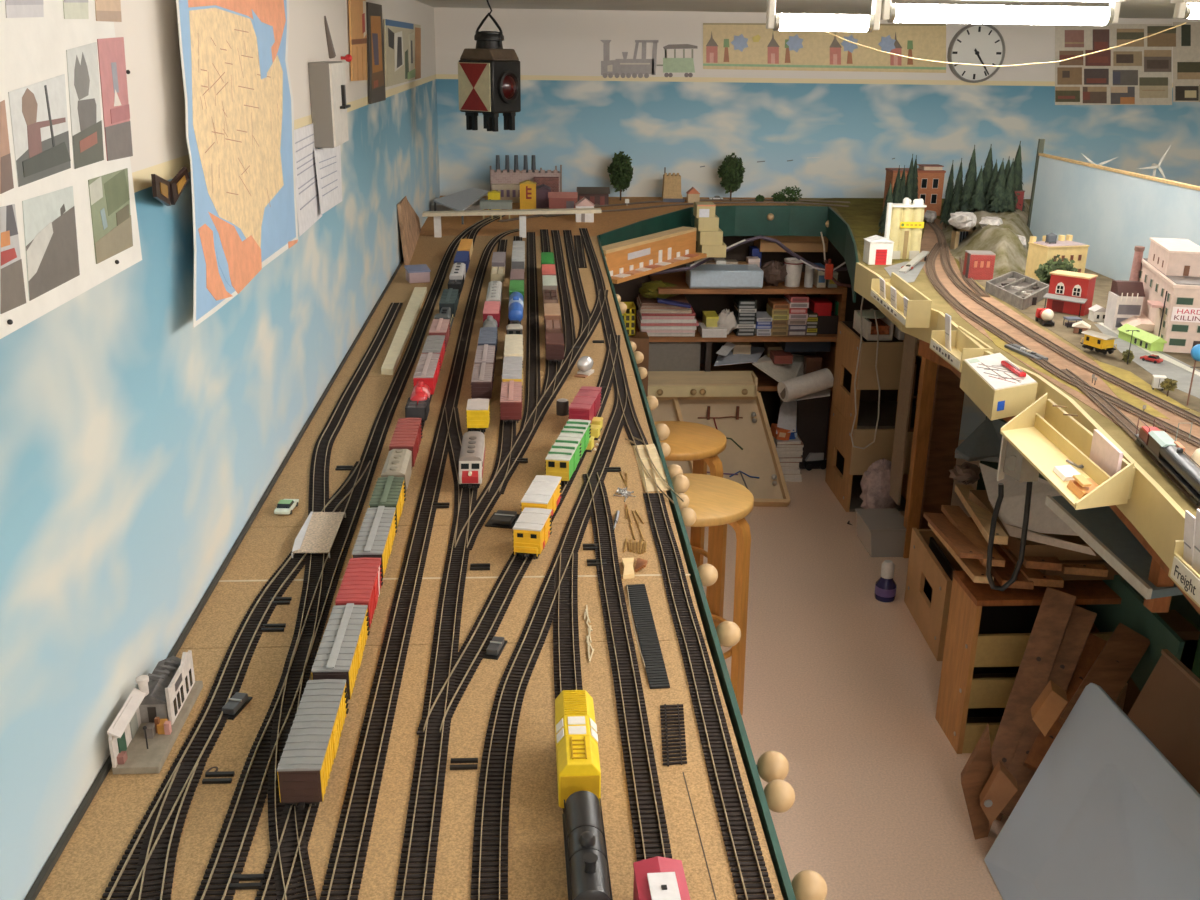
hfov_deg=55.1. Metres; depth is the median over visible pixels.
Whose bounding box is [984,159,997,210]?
pine tree
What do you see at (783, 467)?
booklet
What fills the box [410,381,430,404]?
car
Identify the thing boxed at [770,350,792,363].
carton
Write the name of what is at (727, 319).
plastic bag
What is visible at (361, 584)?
boxcar
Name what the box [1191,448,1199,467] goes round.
dome
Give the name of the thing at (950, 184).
pine tree
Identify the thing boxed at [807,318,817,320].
case
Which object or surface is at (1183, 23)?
cord
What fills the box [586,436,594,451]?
crate
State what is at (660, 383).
board
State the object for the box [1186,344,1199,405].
water tower
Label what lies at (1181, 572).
box
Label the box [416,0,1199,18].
ceiling
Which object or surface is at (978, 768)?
wood board
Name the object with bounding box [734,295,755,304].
case
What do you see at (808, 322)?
case
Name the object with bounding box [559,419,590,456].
locomotive
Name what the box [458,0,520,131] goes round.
lantern
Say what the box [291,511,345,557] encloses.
ramp
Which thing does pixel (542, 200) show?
house
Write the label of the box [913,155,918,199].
pine tree
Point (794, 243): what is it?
carton
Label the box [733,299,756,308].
case
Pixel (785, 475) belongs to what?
booklet
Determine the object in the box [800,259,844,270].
power cable
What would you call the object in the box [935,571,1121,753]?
drawer stack
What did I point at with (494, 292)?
car
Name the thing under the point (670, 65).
drawing
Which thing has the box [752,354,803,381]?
paper sheet
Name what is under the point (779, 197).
bush
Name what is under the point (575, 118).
wall
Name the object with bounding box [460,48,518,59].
hood
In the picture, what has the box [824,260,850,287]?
power cable
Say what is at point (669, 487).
rails
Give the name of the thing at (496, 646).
motor
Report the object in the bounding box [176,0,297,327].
map
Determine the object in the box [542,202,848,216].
track
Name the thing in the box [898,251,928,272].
conveyor
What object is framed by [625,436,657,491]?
rails
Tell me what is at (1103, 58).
photograph
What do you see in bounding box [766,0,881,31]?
lamp
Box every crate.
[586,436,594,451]
[590,424,600,439]
[591,417,602,431]
[629,332,648,396]
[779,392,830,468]
[825,404,913,511]
[832,321,921,428]
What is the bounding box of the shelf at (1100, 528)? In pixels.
[1045,495,1182,612]
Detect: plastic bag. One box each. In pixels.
[717,309,736,334]
[860,458,895,508]
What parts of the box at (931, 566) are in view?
panel, panel, panel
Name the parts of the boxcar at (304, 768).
sliding door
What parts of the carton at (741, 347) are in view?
lid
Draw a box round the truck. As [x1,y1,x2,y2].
[1035,308,1054,325]
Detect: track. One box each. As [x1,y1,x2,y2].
[100,460,373,899]
[131,761,205,899]
[194,208,548,899]
[228,637,318,899]
[255,215,505,899]
[286,302,402,658]
[319,228,518,899]
[394,239,507,899]
[417,334,619,734]
[432,407,474,545]
[450,290,607,549]
[471,346,629,899]
[485,236,521,493]
[497,204,598,221]
[520,232,540,430]
[540,229,559,397]
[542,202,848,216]
[551,230,581,373]
[553,553,582,813]
[563,230,591,335]
[574,235,586,267]
[579,228,647,444]
[583,472,671,861]
[594,199,849,206]
[626,584,669,688]
[643,492,775,899]
[923,218,1199,425]
[925,243,1199,447]
[959,258,989,296]
[1055,368,1199,508]
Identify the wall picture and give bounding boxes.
[348,0,367,80]
[366,2,385,103]
[384,19,420,86]
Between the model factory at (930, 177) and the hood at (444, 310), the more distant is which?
the model factory at (930, 177)
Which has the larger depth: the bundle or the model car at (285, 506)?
the bundle
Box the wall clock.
[947,24,1004,82]
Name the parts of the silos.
loading door, loading door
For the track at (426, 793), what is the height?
0.005 m
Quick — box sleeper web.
[660,703,686,766]
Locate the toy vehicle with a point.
(812, 460)
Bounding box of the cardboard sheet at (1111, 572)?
[1037,560,1124,579]
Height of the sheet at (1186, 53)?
0.344 m
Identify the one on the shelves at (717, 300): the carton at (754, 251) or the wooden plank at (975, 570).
the carton at (754, 251)
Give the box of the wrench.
[1066,459,1083,468]
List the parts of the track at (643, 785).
rail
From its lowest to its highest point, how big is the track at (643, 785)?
0.005 m
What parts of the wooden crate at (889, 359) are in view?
panel, panel, panel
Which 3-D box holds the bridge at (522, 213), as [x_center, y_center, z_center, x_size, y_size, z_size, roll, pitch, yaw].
[-0.310,-0.806,4.079,0.628,0.102,0.050,0,19,-3]
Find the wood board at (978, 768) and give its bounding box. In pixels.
[961,724,993,839]
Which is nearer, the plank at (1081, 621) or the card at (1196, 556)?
the card at (1196, 556)
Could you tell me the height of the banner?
0.205 m
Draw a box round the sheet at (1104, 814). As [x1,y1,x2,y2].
[984,683,1199,899]
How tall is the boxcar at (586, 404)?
0.049 m
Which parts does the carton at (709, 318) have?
lid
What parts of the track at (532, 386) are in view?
rail, rail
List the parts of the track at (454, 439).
rail, rail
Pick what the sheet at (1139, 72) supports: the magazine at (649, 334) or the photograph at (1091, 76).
the photograph at (1091, 76)
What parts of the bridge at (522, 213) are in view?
post, post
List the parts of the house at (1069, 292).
shop door, cornice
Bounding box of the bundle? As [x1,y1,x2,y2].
[761,260,786,285]
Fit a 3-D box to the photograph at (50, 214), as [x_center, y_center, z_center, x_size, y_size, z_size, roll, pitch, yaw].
[-0.461,-0.176,0.966,0.001,0.077,0.121,0,19,-3]
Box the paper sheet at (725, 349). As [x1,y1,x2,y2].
[716,342,735,355]
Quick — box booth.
[1063,317,1081,327]
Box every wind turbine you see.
[1081,153,1117,165]
[1137,147,1169,178]
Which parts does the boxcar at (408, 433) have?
sliding door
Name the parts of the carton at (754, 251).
lid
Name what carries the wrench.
in the tray at (1043, 433)
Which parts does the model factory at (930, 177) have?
cornice, pane, pane, pane, pane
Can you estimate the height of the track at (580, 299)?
0.005 m
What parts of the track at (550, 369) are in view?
rail, rail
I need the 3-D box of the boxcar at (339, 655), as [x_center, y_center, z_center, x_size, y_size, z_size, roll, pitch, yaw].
[-0.276,0.219,1.233,0.040,0.050,0.153,0,19,-3]
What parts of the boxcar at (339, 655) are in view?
sliding door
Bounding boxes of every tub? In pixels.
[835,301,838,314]
[855,508,905,556]
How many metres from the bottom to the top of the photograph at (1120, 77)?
0.067 m
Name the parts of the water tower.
post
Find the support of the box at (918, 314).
attached to the model railway layout at (1154, 513)
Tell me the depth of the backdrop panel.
3.50 m
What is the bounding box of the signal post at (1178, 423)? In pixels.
[1175,423,1192,440]
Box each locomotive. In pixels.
[434,307,452,329]
[458,431,484,488]
[506,320,522,334]
[545,437,581,484]
[555,690,600,808]
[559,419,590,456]
[562,791,612,899]
[1134,418,1199,505]
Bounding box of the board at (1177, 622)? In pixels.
[1123,610,1199,714]
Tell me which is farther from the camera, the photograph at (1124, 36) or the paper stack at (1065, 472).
the photograph at (1124, 36)
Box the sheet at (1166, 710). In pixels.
[1127,649,1199,793]
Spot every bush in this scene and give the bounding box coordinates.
[755,194,764,201]
[771,192,785,201]
[782,186,802,201]
[1122,350,1134,362]
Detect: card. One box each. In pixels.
[880,277,885,299]
[890,286,896,309]
[903,296,908,316]
[945,313,950,350]
[1183,510,1195,567]
[1193,509,1199,574]
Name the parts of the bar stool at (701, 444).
seat, leg, leg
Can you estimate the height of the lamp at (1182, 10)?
0.060 m
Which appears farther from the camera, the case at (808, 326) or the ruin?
the case at (808, 326)
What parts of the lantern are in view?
signal plate, bail handle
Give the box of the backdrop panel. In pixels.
[1027,139,1199,280]
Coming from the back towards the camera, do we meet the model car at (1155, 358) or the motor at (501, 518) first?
the model car at (1155, 358)
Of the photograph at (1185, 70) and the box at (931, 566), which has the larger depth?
the photograph at (1185, 70)
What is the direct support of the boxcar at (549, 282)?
on the track at (550, 369)
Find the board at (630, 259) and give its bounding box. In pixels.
[602,226,706,283]
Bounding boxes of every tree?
[607,151,632,200]
[717,153,744,200]
[878,182,892,233]
[892,165,900,202]
[900,165,906,202]
[905,154,914,202]
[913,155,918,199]
[939,163,953,227]
[946,158,962,223]
[956,145,976,212]
[967,166,985,210]
[983,144,993,197]
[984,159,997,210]
[987,158,1007,212]
[998,158,1017,212]
[1005,156,1009,210]
[1014,141,1022,209]
[1034,254,1077,284]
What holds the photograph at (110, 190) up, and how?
attached to the sheet at (69, 222)
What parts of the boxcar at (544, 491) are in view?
sliding door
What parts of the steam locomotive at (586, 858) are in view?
handrail, handrail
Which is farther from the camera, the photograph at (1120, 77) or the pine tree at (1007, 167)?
the photograph at (1120, 77)
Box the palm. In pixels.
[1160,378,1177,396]
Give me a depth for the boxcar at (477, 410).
2.00 m
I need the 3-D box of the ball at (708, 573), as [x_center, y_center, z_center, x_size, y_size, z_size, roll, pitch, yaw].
[0.124,0.174,1.602,0.080,0.032,0.032,0,19,-3]
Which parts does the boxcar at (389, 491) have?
sliding door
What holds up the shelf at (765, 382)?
on the floor
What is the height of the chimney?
0.188 m
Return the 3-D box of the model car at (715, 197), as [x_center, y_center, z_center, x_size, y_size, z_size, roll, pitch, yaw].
[0.523,-1.136,5.178,0.060,0.015,0.027,0,19,-3]
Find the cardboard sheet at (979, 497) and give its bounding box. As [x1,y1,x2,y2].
[968,490,1103,559]
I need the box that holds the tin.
[804,264,813,287]
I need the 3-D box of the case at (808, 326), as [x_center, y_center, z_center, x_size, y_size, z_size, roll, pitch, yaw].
[0.931,-0.565,5.132,0.048,0.015,0.131,0,19,-3]
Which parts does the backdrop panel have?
post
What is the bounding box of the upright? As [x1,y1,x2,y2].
[903,357,937,557]
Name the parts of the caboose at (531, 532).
railing, sliding door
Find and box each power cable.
[649,235,847,275]
[689,239,745,266]
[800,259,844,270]
[820,232,825,261]
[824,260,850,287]
[850,297,879,448]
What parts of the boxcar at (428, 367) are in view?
sliding door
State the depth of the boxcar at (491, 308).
2.74 m
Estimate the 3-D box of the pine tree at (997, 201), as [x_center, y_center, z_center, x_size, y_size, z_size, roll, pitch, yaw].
[1.420,-0.933,4.086,0.082,0.201,0.084,16,25,37]
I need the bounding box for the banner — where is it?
[703,23,945,72]
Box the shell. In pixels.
[574,356,593,377]
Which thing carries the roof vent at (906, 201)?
attached to the silos
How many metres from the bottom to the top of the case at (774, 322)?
0.022 m
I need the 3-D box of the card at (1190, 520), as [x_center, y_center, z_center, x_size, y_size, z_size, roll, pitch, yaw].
[0.829,0.130,1.618,0.013,0.085,0.030,1,19,2]
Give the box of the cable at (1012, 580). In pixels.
[986,482,1032,590]
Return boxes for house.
[487,190,500,209]
[519,180,536,208]
[536,184,550,207]
[686,187,699,202]
[963,250,995,279]
[1014,190,1024,210]
[1025,233,1089,280]
[1043,270,1097,316]
[1088,304,1105,321]
[1104,280,1144,330]
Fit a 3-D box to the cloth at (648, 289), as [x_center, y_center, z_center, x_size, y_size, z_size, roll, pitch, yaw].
[0.265,-0.702,5.042,0.192,0.083,0.153,0,19,-3]
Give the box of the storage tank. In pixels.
[556,398,568,415]
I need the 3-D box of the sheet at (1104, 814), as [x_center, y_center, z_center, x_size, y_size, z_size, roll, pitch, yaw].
[1.027,0.931,2.150,0.267,0.500,1.111,0,19,-3]
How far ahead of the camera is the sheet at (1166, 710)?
2.58 m
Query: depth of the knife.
2.41 m
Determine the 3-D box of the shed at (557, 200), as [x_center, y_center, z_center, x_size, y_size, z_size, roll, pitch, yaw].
[-0.152,-1.015,4.710,0.120,0.082,0.061,0,19,-3]
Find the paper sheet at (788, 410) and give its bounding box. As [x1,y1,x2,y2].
[776,401,796,433]
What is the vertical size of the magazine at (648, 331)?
0.014 m
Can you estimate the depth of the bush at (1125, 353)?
2.54 m
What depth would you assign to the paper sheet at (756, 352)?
5.13 m
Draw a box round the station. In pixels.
[107,650,202,774]
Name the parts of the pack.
lid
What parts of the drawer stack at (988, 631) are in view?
panel, drawer, drawer, panel, drawer, panel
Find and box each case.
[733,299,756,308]
[733,307,755,316]
[733,310,755,319]
[733,329,754,335]
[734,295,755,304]
[734,305,756,312]
[736,319,755,323]
[736,328,755,331]
[737,324,755,327]
[755,332,771,335]
[756,312,772,321]
[756,321,771,324]
[756,325,771,328]
[756,329,770,331]
[766,303,788,314]
[766,309,788,319]
[768,298,789,308]
[771,325,787,330]
[771,331,787,335]
[772,320,787,324]
[784,297,808,307]
[785,294,808,302]
[788,319,806,324]
[788,325,806,329]
[788,330,806,335]
[789,308,806,313]
[789,313,807,318]
[806,321,818,324]
[806,332,817,335]
[807,308,817,317]
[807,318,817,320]
[807,325,817,328]
[807,329,816,331]
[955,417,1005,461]
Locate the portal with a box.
[950,226,975,248]
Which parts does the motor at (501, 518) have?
casing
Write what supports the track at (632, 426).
on the table
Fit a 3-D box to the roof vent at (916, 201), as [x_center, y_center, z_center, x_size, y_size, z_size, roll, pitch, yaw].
[1.023,-0.802,3.719,0.022,0.018,0.022,0,19,-3]
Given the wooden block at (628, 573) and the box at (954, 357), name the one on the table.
the wooden block at (628, 573)
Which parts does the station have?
door, door, lamp post, doorway, post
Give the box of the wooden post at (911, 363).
[889,333,920,504]
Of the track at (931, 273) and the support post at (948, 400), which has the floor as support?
the support post at (948, 400)
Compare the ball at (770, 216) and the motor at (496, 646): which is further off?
the ball at (770, 216)
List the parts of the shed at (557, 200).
door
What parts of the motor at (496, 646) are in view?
casing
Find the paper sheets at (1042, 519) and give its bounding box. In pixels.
[979,463,1095,555]
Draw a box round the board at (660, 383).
[648,371,757,396]
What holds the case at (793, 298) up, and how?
on the case at (792, 305)
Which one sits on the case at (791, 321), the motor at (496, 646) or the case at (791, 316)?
the case at (791, 316)
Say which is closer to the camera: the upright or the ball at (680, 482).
the ball at (680, 482)
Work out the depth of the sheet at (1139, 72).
5.16 m
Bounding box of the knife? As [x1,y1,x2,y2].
[1001,360,1025,376]
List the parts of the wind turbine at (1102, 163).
blade, blade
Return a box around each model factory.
[490,155,561,202]
[882,164,945,215]
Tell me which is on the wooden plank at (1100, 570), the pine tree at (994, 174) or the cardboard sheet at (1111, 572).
the cardboard sheet at (1111, 572)
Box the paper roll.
[777,368,833,401]
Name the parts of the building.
cornice, pane, pane, pane, tower door, doorway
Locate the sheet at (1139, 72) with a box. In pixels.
[1055,24,1175,104]
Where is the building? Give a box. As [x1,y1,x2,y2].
[1120,237,1199,352]
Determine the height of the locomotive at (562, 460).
0.050 m
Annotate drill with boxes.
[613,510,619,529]
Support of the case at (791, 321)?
on the case at (790, 327)
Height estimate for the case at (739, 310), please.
0.016 m
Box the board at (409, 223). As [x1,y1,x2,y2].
[397,196,420,264]
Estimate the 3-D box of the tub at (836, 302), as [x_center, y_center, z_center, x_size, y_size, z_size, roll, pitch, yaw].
[1.067,-0.594,5.128,0.048,0.142,0.048,0,19,-3]
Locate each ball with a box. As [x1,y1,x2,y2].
[619,302,626,313]
[630,341,636,351]
[634,351,643,363]
[638,367,647,378]
[647,395,657,410]
[655,423,669,440]
[660,442,670,456]
[668,464,682,479]
[671,474,689,492]
[676,493,688,509]
[680,507,696,526]
[698,564,717,585]
[716,621,740,646]
[756,750,788,782]
[764,779,794,812]
[767,213,773,220]
[791,870,826,899]
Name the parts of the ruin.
doorway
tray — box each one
[686,264,763,288]
[1000,393,1135,509]
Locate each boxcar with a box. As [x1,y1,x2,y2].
[277,679,348,809]
[311,603,369,699]
[335,557,382,625]
[352,506,396,577]
[369,476,405,526]
[389,418,422,466]
[413,352,440,398]
[422,335,445,365]
[429,318,450,346]
[439,288,458,317]
[454,251,469,272]
[458,239,472,258]
[466,398,489,432]
[471,362,493,399]
[474,344,495,378]
[477,327,497,357]
[483,301,499,327]
[492,252,505,267]
[500,380,522,423]
[501,356,522,383]
[503,334,523,360]
[509,280,523,303]
[510,269,524,284]
[541,252,554,270]
[542,264,555,274]
[542,275,556,296]
[544,303,560,324]
[545,333,563,363]
[568,386,601,423]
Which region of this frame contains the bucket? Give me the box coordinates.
[784,258,802,286]
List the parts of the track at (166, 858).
rail, rail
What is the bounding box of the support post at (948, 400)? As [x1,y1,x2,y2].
[919,364,964,528]
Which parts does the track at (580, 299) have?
rail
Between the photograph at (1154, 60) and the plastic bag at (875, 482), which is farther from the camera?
the photograph at (1154, 60)
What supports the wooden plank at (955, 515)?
on the wooden plank at (975, 570)
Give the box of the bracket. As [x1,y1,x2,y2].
[996,436,1038,481]
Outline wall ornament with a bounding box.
[151,167,188,205]
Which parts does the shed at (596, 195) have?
door, door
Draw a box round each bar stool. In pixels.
[654,421,726,601]
[677,473,753,715]
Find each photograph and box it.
[0,100,13,193]
[0,204,25,313]
[5,0,43,17]
[8,74,70,186]
[22,186,79,300]
[63,0,88,18]
[66,42,103,168]
[88,168,132,263]
[95,0,121,21]
[97,37,132,160]
[1055,87,1079,101]
[1057,67,1081,84]
[1059,51,1082,64]
[1065,30,1083,46]
[1083,87,1106,102]
[1084,69,1108,84]
[1085,50,1110,65]
[1093,29,1108,49]
[1111,87,1134,103]
[1113,51,1141,65]
[1113,70,1137,84]
[1117,29,1143,46]
[1139,77,1167,97]
[1144,50,1170,71]
[1147,26,1175,46]
[1175,86,1198,100]
[1177,62,1199,78]
[1181,25,1190,45]
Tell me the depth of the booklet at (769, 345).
5.22 m
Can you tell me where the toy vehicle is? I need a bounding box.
[803,453,826,470]
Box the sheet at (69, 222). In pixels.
[0,0,141,338]
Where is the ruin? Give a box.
[985,271,1048,309]
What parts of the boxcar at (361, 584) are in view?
sliding door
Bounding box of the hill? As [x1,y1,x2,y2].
[942,200,1032,276]
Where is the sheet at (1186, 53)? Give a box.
[1173,22,1199,101]
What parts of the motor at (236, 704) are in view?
casing, throw rod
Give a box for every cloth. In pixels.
[639,280,678,298]
[949,462,980,484]
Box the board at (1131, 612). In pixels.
[1086,575,1184,690]
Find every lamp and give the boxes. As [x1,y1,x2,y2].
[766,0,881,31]
[880,0,1125,25]
[1127,330,1138,363]
[1170,0,1199,18]
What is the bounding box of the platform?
[480,200,511,219]
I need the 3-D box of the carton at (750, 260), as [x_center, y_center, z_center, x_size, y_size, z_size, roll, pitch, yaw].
[0.680,-0.805,5.127,0.052,0.105,0.061,0,19,-3]
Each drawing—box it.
[601,40,658,77]
[656,44,697,76]
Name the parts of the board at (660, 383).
round knob, round knob, knob rail, round knob, round knob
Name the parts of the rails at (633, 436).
rail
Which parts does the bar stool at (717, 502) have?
seat, leg, leg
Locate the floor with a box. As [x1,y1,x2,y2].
[685,440,1127,899]
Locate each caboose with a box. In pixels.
[512,507,551,559]
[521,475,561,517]
[633,856,690,899]
[1080,330,1118,354]
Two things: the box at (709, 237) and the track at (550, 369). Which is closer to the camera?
the track at (550, 369)
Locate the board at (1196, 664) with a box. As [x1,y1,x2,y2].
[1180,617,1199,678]
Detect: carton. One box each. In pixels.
[702,311,718,326]
[706,260,715,263]
[714,259,725,263]
[725,259,737,263]
[731,342,750,353]
[746,257,759,266]
[749,246,761,267]
[754,236,827,251]
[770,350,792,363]
[778,342,830,351]
[803,355,821,374]
[809,297,831,315]
[813,263,825,287]
[817,311,838,333]
[826,271,837,287]
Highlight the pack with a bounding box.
[698,323,726,337]
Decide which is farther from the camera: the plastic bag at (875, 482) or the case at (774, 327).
the case at (774, 327)
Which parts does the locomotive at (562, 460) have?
sliding door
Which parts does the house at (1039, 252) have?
roof tank, cornice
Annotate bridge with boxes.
[422,208,600,237]
[633,444,669,491]
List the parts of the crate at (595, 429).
lid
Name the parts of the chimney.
crown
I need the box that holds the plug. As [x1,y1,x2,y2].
[824,259,833,279]
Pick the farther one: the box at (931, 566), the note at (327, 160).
the box at (931, 566)
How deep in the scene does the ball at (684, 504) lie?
1.85 m
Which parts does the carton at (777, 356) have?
lid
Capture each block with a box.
[622,558,633,578]
[979,760,1017,823]
[1031,680,1067,735]
[1067,474,1097,498]
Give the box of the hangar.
[431,188,487,223]
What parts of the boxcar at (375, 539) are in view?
sliding door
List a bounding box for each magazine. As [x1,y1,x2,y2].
[636,313,698,325]
[637,297,686,309]
[637,302,691,312]
[637,310,695,322]
[637,319,695,329]
[637,321,694,332]
[638,294,688,305]
[638,308,693,319]
[638,326,694,336]
[640,304,694,316]
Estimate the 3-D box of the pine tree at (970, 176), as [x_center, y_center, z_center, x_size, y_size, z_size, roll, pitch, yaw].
[1.347,-0.970,4.176,0.084,0.267,0.085,-3,20,-10]
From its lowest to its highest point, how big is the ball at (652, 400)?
0.031 m
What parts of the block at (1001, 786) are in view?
screw plate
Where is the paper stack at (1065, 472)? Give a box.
[1053,465,1079,480]
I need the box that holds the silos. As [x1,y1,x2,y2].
[884,197,926,258]
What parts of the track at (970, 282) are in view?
rail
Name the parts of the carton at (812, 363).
lid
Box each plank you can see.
[381,287,426,374]
[923,512,983,558]
[928,522,993,583]
[941,505,1004,566]
[955,484,1007,544]
[969,517,1033,588]
[991,587,1076,820]
[998,544,1063,587]
[1001,605,1096,815]
[1023,556,1061,570]
[1023,633,1106,771]
[1058,623,1149,724]
[1062,564,1107,576]
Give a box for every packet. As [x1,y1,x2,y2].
[770,423,790,440]
[789,427,796,439]
[1089,429,1122,476]
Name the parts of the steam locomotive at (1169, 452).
frame post, red tank, handrail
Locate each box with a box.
[308,61,350,147]
[404,264,430,282]
[693,202,725,256]
[870,272,931,327]
[904,528,985,660]
[929,326,992,371]
[960,353,1037,419]
[1168,540,1199,607]
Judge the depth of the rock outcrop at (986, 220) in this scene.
3.82 m
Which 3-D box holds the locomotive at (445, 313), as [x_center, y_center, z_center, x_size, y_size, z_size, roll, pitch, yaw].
[-0.368,-0.305,2.710,0.037,0.050,0.166,0,19,-3]
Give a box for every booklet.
[764,342,782,349]
[773,437,800,444]
[774,434,803,446]
[775,445,802,450]
[777,450,802,454]
[778,455,800,457]
[779,456,801,461]
[780,462,798,465]
[781,466,798,469]
[782,468,800,473]
[783,472,800,477]
[785,477,801,481]
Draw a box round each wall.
[0,0,439,899]
[434,8,1199,439]
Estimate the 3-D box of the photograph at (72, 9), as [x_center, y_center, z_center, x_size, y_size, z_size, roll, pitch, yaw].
[-0.466,-0.398,1.022,0.001,0.029,0.066,0,19,-3]
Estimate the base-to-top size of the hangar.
0.060 m
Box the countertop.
[1064,322,1076,326]
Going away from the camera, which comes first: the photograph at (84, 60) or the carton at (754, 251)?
the photograph at (84, 60)
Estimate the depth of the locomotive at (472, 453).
1.76 m
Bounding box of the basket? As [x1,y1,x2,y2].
[622,302,635,335]
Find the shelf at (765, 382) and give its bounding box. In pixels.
[700,363,832,390]
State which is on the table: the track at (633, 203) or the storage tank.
the storage tank
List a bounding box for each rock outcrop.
[924,210,936,222]
[948,212,976,229]
[979,216,1002,227]
[1018,235,1026,246]
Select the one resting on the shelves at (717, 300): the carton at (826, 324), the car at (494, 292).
the carton at (826, 324)
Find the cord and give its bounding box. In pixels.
[827,23,1185,66]
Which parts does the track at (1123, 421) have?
rail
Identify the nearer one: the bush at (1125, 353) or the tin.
the bush at (1125, 353)
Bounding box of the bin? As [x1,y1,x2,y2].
[853,310,893,340]
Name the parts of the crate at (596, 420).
lid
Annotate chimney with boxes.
[1129,246,1144,280]
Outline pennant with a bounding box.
[324,16,335,58]
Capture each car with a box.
[274,499,298,514]
[381,449,411,490]
[405,397,429,424]
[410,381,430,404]
[448,275,463,294]
[449,263,465,280]
[483,316,497,326]
[486,281,501,309]
[491,266,504,282]
[508,292,522,323]
[512,241,524,268]
[543,289,557,307]
[544,316,561,338]
[709,196,722,198]
[1140,354,1162,362]
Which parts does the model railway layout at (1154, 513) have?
support rail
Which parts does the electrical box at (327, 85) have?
panel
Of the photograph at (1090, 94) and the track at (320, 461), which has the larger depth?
the photograph at (1090, 94)
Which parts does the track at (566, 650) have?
rail, rail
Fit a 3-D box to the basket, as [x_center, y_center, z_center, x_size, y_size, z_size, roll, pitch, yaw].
[0.110,-0.546,4.785,0.068,0.117,0.120,0,19,-3]
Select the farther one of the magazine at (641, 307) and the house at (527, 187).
the magazine at (641, 307)
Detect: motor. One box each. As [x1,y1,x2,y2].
[218,692,252,719]
[483,636,506,659]
[485,510,520,528]
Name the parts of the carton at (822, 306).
lid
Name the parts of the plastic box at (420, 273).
lid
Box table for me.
[24,235,795,899]
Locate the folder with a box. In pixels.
[656,298,690,307]
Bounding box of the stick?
[634,558,640,571]
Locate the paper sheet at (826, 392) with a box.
[787,389,830,401]
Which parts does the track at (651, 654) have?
rail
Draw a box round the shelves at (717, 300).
[613,236,879,459]
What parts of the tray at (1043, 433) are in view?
panel, panel, panel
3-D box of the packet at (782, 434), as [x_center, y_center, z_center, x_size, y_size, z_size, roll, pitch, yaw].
[0.802,-0.079,5.119,0.067,0.059,0.092,-4,20,-14]
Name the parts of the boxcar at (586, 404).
sliding door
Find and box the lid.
[857,309,884,318]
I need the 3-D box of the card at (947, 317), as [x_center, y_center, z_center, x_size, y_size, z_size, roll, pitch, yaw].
[0.846,-0.287,2.796,0.013,0.085,0.036,0,19,-3]
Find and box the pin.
[341,54,351,61]
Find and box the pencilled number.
[205,766,217,773]
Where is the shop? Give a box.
[1117,323,1166,350]
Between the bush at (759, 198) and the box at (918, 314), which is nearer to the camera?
the box at (918, 314)
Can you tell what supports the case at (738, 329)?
on the case at (735, 331)
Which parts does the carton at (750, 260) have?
lid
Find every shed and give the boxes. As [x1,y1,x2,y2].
[548,192,577,208]
[575,197,593,221]
[576,187,609,204]
[863,235,893,264]
[1072,320,1090,333]
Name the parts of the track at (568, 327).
rail, rail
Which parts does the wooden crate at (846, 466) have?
panel, panel, panel, panel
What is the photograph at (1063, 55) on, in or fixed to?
on the sheet at (1139, 72)
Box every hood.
[440,307,450,319]
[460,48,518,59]
[555,690,595,739]
[557,736,600,806]
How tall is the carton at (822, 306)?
0.058 m
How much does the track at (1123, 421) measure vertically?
0.005 m
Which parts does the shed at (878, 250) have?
roller door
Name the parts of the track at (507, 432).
rail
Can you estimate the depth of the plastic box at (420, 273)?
3.29 m
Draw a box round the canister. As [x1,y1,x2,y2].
[894,326,904,339]
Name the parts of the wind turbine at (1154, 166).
blade, blade, blade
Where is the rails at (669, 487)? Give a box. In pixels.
[635,447,683,503]
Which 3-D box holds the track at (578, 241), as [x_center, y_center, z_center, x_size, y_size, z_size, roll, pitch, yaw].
[-0.068,-0.669,3.844,0.031,0.005,0.631,0,19,-2]
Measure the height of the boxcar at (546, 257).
0.046 m
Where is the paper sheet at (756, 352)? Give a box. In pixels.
[714,345,764,365]
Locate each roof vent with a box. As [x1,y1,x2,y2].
[903,197,909,204]
[913,199,919,204]
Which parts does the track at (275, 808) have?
rail, rail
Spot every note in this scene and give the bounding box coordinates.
[294,123,321,236]
[314,145,341,214]
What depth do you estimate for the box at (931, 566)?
3.80 m
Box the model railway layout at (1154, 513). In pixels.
[420,196,1199,613]
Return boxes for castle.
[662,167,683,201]
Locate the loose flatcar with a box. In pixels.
[1004,344,1047,359]
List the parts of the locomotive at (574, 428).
sliding door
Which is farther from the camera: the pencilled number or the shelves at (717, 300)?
the shelves at (717, 300)
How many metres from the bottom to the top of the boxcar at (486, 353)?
0.050 m
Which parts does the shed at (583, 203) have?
door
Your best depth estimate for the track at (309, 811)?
0.98 m
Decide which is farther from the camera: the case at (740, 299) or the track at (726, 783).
the case at (740, 299)

